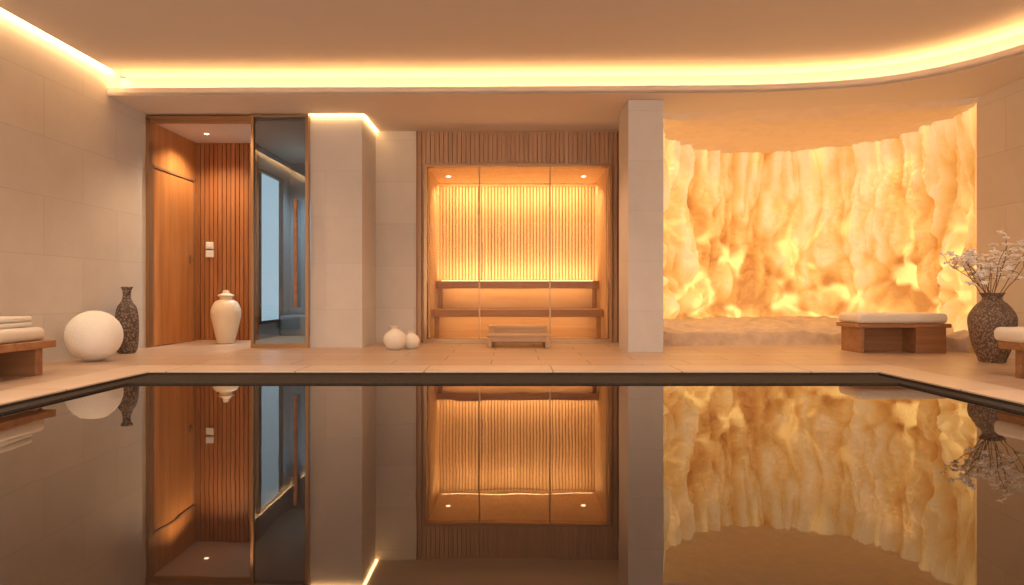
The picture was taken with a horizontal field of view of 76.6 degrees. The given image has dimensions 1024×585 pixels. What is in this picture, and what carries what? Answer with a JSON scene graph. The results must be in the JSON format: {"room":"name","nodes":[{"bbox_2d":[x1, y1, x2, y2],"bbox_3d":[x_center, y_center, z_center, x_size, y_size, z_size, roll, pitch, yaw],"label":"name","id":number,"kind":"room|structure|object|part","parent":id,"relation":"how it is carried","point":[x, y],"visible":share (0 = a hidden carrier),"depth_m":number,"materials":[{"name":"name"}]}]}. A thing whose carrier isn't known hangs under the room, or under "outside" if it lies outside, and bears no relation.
{"room":"spa pool room","nodes":[
{"label":"spa pool room","id":0,"kind":"room"},
{"bbox_2d":[0,8,147,362],"bbox_3d":[-4.625,-1.021,2.000,0.250,3.400,12.000,0,0,0],"label":"wall","id":1,"kind":"structure","parent":0,"point":[73,154],"depth_m":6.52,"materials":[{"name":"stone"}]},
{"bbox_2d":[153,165,195,346],"bbox_3d":[-4.482,-0.456,8.600,0.035,2.270,1.100,0,0,0],"label":"trim","id":2,"kind":"structure","parent":1,"relation":"attached to","point":[154,166],"depth_m":9.12,"materials":[{"name":"brown wood"}]},
{"bbox_2d":[154,169,193,345],"bbox_3d":[-4.485,-0.436,8.600,0.030,2.210,1.000,0,0,0],"label":"leaf","id":3,"kind":"object","parent":2,"relation":"attached to","point":[173,196],"visible":1,"depth_m":8.53,"materials":[{"name":"brown wood"}]},
{"bbox_2d":[146,116,256,347],"bbox_3d":[-3.835,-0.746,8.000,1.330,2.850,0.080,0,0,0],"label":"door frame","id":4,"kind":"structure","parent":1,"relation":"attached to","point":[150,120],"depth_m":7.97,"materials":[{"name":"brown wood"}]},
{"bbox_2d":[153,119,304,345],"bbox_3d":[-3.620,-0.756,9.500,2.260,2.870,3.000,0,0,0],"label":"entrance lobby","id":5,"kind":"object","parent":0,"point":[219,162],"visible":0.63,"depth_m":9.24,"materials":[{"name":"brown wood"}]},
{"bbox_3d":[-4.625,-0.756,8.620,0.250,2.870,1.240,0,0,0],"label":"lobby panel","id":6,"kind":"part","parent":5,"relation":"part of","materials":[{"name":"brown wood"}]},
{"bbox_2d":[206,242,213,256],"bbox_3d":[-4.294,-0.611,9.227,0.100,0.199,0.026,0,0,0],"label":"light switch","id":7,"kind":"object","parent":5,"relation":"attached to","point":[209,245],"visible":1,"depth_m":9.21,"materials":[{"name":"plastic"}]},
{"bbox_3d":[-4.196,-0.756,9.305,1.108,2.870,0.130,0,0,0],"label":"lobby slat panel","id":8,"kind":"part","parent":5,"relation":"part of","materials":[{"name":"brown wood"}]},
{"bbox_2d":[259,168,282,323],"bbox_3d":[-3.670,-0.671,9.850,0.060,2.260,0.940,0,0,0],"label":"frame","id":9,"kind":"object","parent":5,"relation":"attached to","point":[261,171],"visible":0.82,"depth_m":10.05,"materials":[{"name":"metal"}]},
{"bbox_2d":[262,174,278,320],"bbox_3d":[-3.710,-0.671,9.850,0.020,2.200,0.900,0,0,0],"label":"pane","id":10,"kind":"object","parent":9,"relation":"in","point":[270,187],"visible":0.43,"depth_m":9.93,"materials":[{"name":"blue glass"}]},
{"bbox_3d":[-3.075,-0.726,9.875,1.170,2.810,1.750,0,0,0],"label":"corridor panel","id":11,"kind":"part","parent":5,"relation":"part of","materials":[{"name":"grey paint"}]},
{"bbox_2d":[310,116,375,346],"bbox_3d":[-2.170,-0.756,8.500,0.640,2.870,1.000,0,0,0],"label":"stone pillar","id":12,"kind":"structure","parent":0,"point":[342,148],"depth_m":8.00,"materials":[{"name":"beige stone"}]},
{"bbox_2d":[376,131,415,341],"bbox_3d":[-1.570,-0.756,8.900,0.560,2.870,0.200,0,0,0],"label":"wall","id":13,"kind":"structure","parent":0,"point":[395,150],"depth_m":8.80,"materials":[{"name":"stone"}]},
{"bbox_2d":[0,0,1023,77],"bbox_3d":[0.725,-2.581,3.600,10.950,0.260,15.200,0,0,0],"label":"ceiling","id":14,"kind":"structure","parent":0,"point":[131,38],"depth_m":6.18,"materials":[{"name":"paint"}]},
{"bbox_2d":[107,33,1023,131],"bbox_3d":[0.725,-2.320,3.500,10.950,0.262,15.000,0,0,0],"label":"ceiling soffit","id":15,"kind":"structure","parent":14,"relation":"attached to","point":[591,103],"depth_m":7.34,"materials":[{"name":"beige paint"}]},
{"bbox_2d":[309,114,377,131],"bbox_3d":[-2.152,-2.184,8.373,0.675,0.011,0.835,0,0,0],"label":"recessed light","id":16,"kind":"object","parent":15,"relation":"in","point":[363,115],"visible":1,"depth_m":7.98,"materials":[{"name":"white plastic"}]},
{"bbox_2d":[0,335,1023,390],"bbox_3d":[0.600,0.829,3.600,11.200,0.300,15.200,0,0,0],"label":"floor","id":17,"kind":"structure","parent":0,"point":[965,365],"depth_m":6.88,"materials":[{"name":"tile"}]},
{"bbox_2d":[0,327,55,375],"bbox_3d":[-4.140,0.481,4.660,0.660,0.395,1.520,0,0,0],"label":"cushioned bench","id":18,"kind":"object","parent":17,"relation":"on","point":[21,349],"visible":0.98,"depth_m":5.28,"materials":[{"name":"brown wood"}]},
{"bbox_2d":[0,316,31,328],"bbox_3d":[-4.175,0.238,5.135,0.490,0.088,0.370,0,0,0],"label":"folded towels","id":19,"kind":"object","parent":18,"relation":"on","point":[6,322],"visible":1,"depth_m":5.15,"materials":[{"name":"fabric"}]},
{"bbox_2d":[0,327,43,343],"bbox_3d":[-4.165,0.339,4.640,0.610,0.110,1.480,0,0,0],"label":"cushion","id":20,"kind":"object","parent":18,"relation":"on","point":[24,334],"depth_m":5.11,"materials":[{"name":"fabric"}]},
{"bbox_2d":[63,311,123,360],"bbox_3d":[-4.140,0.429,6.420,0.500,0.500,0.500,0,0,0],"label":"globe","id":21,"kind":"object","parent":17,"relation":"on","point":[90,335],"visible":1,"depth_m":6.25},
{"bbox_2d":[115,287,138,353],"bbox_3d":[-4.310,0.309,7.250,0.240,0.747,0.240,0,0,0],"label":"vase","id":22,"kind":"object","parent":17,"relation":"on","point":[126,313],"visible":0.92,"depth_m":7.18,"materials":[{"name":"brown ceramic"}]},
{"bbox_2d":[210,290,240,343],"bbox_3d":[-3.840,0.326,8.700,0.383,0.713,0.383,0,0,0],"label":"ceramic jar","id":23,"kind":"object","parent":17,"relation":"on","point":[225,313],"visible":1,"depth_m":8.58,"materials":[{"name":"beige ceramic"}]},
{"bbox_2d":[251,114,309,347],"bbox_3d":[-2.846,-0.751,7.960,0.708,2.860,0.060,0,0,0],"label":"frame","id":24,"kind":"object","parent":17,"relation":"on","point":[253,116],"visible":1,"depth_m":7.93,"materials":[{"name":"brown wood"}]},
{"bbox_2d":[254,117,303,343],"bbox_3d":[-2.848,-0.761,7.960,0.635,2.780,0.010,0,0,0],"label":"pane","id":25,"kind":"object","parent":24,"relation":"attached to","point":[257,117],"visible":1,"depth_m":7.96,"materials":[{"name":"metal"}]},
{"bbox_2d":[294,199,297,306],"bbox_3d":[-2.635,-0.481,7.918,0.040,1.320,0.075,0,0,0],"label":"bar","id":26,"kind":"object","parent":25,"relation":"attached to","point":[295,200],"visible":1,"depth_m":7.88,"materials":[{"name":"brown wood"}]},
{"bbox_2d":[383,326,406,349],"bbox_3d":[-1.390,0.541,7.700,0.270,0.281,0.270,0,0,0],"label":"pot","id":27,"kind":"object","parent":17,"relation":"on","point":[394,339],"visible":0.98,"depth_m":7.61,"materials":[{"name":"white ceramic"}]},
{"bbox_2d":[405,331,419,348],"bbox_3d":[-1.220,0.575,7.860,0.200,0.214,0.200,0,0,0],"label":"pot","id":28,"kind":"object","parent":17,"relation":"on","point":[413,341],"visible":0.94,"depth_m":7.79,"materials":[{"name":"white ceramic"}]},
{"bbox_2d":[0,365,1023,584],"bbox_3d":[0.010,0.825,2.235,7.020,0.308,7.470,0,0,0],"label":"swimming pool","id":29,"kind":"object","parent":17,"relation":"in","point":[134,474],"visible":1,"depth_m":2.50,"materials":[{"name":"liquid"}]},
{"bbox_2d":[416,131,618,342],"bbox_3d":[0.075,-0.756,9.525,2.750,2.870,1.570,0,0,0],"label":"cabin","id":30,"kind":"object","parent":17,"relation":"on","point":[513,227],"visible":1,"depth_m":9.60,"materials":[{"name":"brown wood"}]},
{"bbox_2d":[486,325,550,347],"bbox_3d":[0.080,0.551,8.258,0.796,0.255,0.637,0,0,0],"label":"wooden step","id":31,"kind":"structure","parent":17,"relation":"on","point":[498,333],"depth_m":8.05,"materials":[{"name":"brown wood"}]},
{"bbox_2d":[663,316,969,351],"bbox_3d":[3.691,0.516,8.738,3.767,0.346,2.501,0,0,8],"label":"rock ledge","id":32,"kind":"object","parent":17,"relation":"on","point":[723,330],"visible":0.55,"depth_m":8.43,"materials":[{"name":"stone"}]},
{"bbox_2d":[836,312,951,352],"bbox_3d":[4.380,0.457,7.470,1.040,0.445,0.500,0,0,0],"label":"cushioned bench","id":33,"kind":"object","parent":17,"relation":"on","point":[914,332],"visible":1,"depth_m":7.26,"materials":[{"name":"brown wood"}]},
{"bbox_2d":[839,312,946,323],"bbox_3d":[4.375,0.291,7.470,1.010,0.115,0.480,0,0,0],"label":"cushion","id":34,"kind":"object","parent":33,"relation":"on","point":[845,317],"depth_m":7.24,"materials":[{"name":"fabric"}]},
{"bbox_2d":[940,230,1023,362],"bbox_3d":[4.630,0.041,6.303,0.922,1.283,0.602,0,0,0],"label":"vase","id":35,"kind":"object","parent":17,"relation":"on","point":[992,312],"visible":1,"depth_m":6.23,"materials":[{"name":"brown ceramic"}]},
{"bbox_2d":[994,327,1023,377],"bbox_3d":[4.390,0.479,4.650,0.940,0.400,1.300,0,0,0],"label":"cushioned bench","id":36,"kind":"object","parent":17,"relation":"on","point":[1012,338],"visible":1,"depth_m":5.13,"materials":[{"name":"white fabric"}]},
{"bbox_2d":[994,327,1023,342],"bbox_3d":[4.390,0.337,4.650,0.940,0.115,1.300,0,0,0],"label":"cushion","id":37,"kind":"object","parent":36,"relation":"on","point":[1002,334],"depth_m":5.13,"materials":[{"name":"fabric"}]},
{"bbox_2d":[619,100,662,351],"bbox_3d":[1.524,-0.756,7.700,0.399,2.870,0.640,0,0,0],"label":"stone pillar","id":38,"kind":"structure","parent":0,"point":[640,121],"depth_m":7.38,"materials":[{"name":"beige stone"}]},
{"bbox_2d":[663,103,976,331],"bbox_3d":[3.721,-0.861,8.852,3.994,2.720,2.735,0,0,8],"label":"stone wall","id":39,"kind":"structure","parent":0,"point":[864,226],"depth_m":9.48,"materials":[{"name":"orange"}]},
{"bbox_2d":[663,97,978,153],"bbox_3d":[3.710,-2.148,8.730,3.726,0.098,2.512,0,0,8],"label":"ceiling","id":40,"kind":"structure","parent":0,"point":[792,130],"depth_m":8.26,"materials":[{"name":"paint"}]},
{"bbox_2d":[977,78,1023,357],"bbox_3d":[5.710,-1.021,1.640,0.980,3.400,11.280,0,0,0],"label":"wall","id":41,"kind":"structure","parent":0,"point":[1000,111],"depth_m":6.88,"materials":[{"name":"stone"}]}
]}

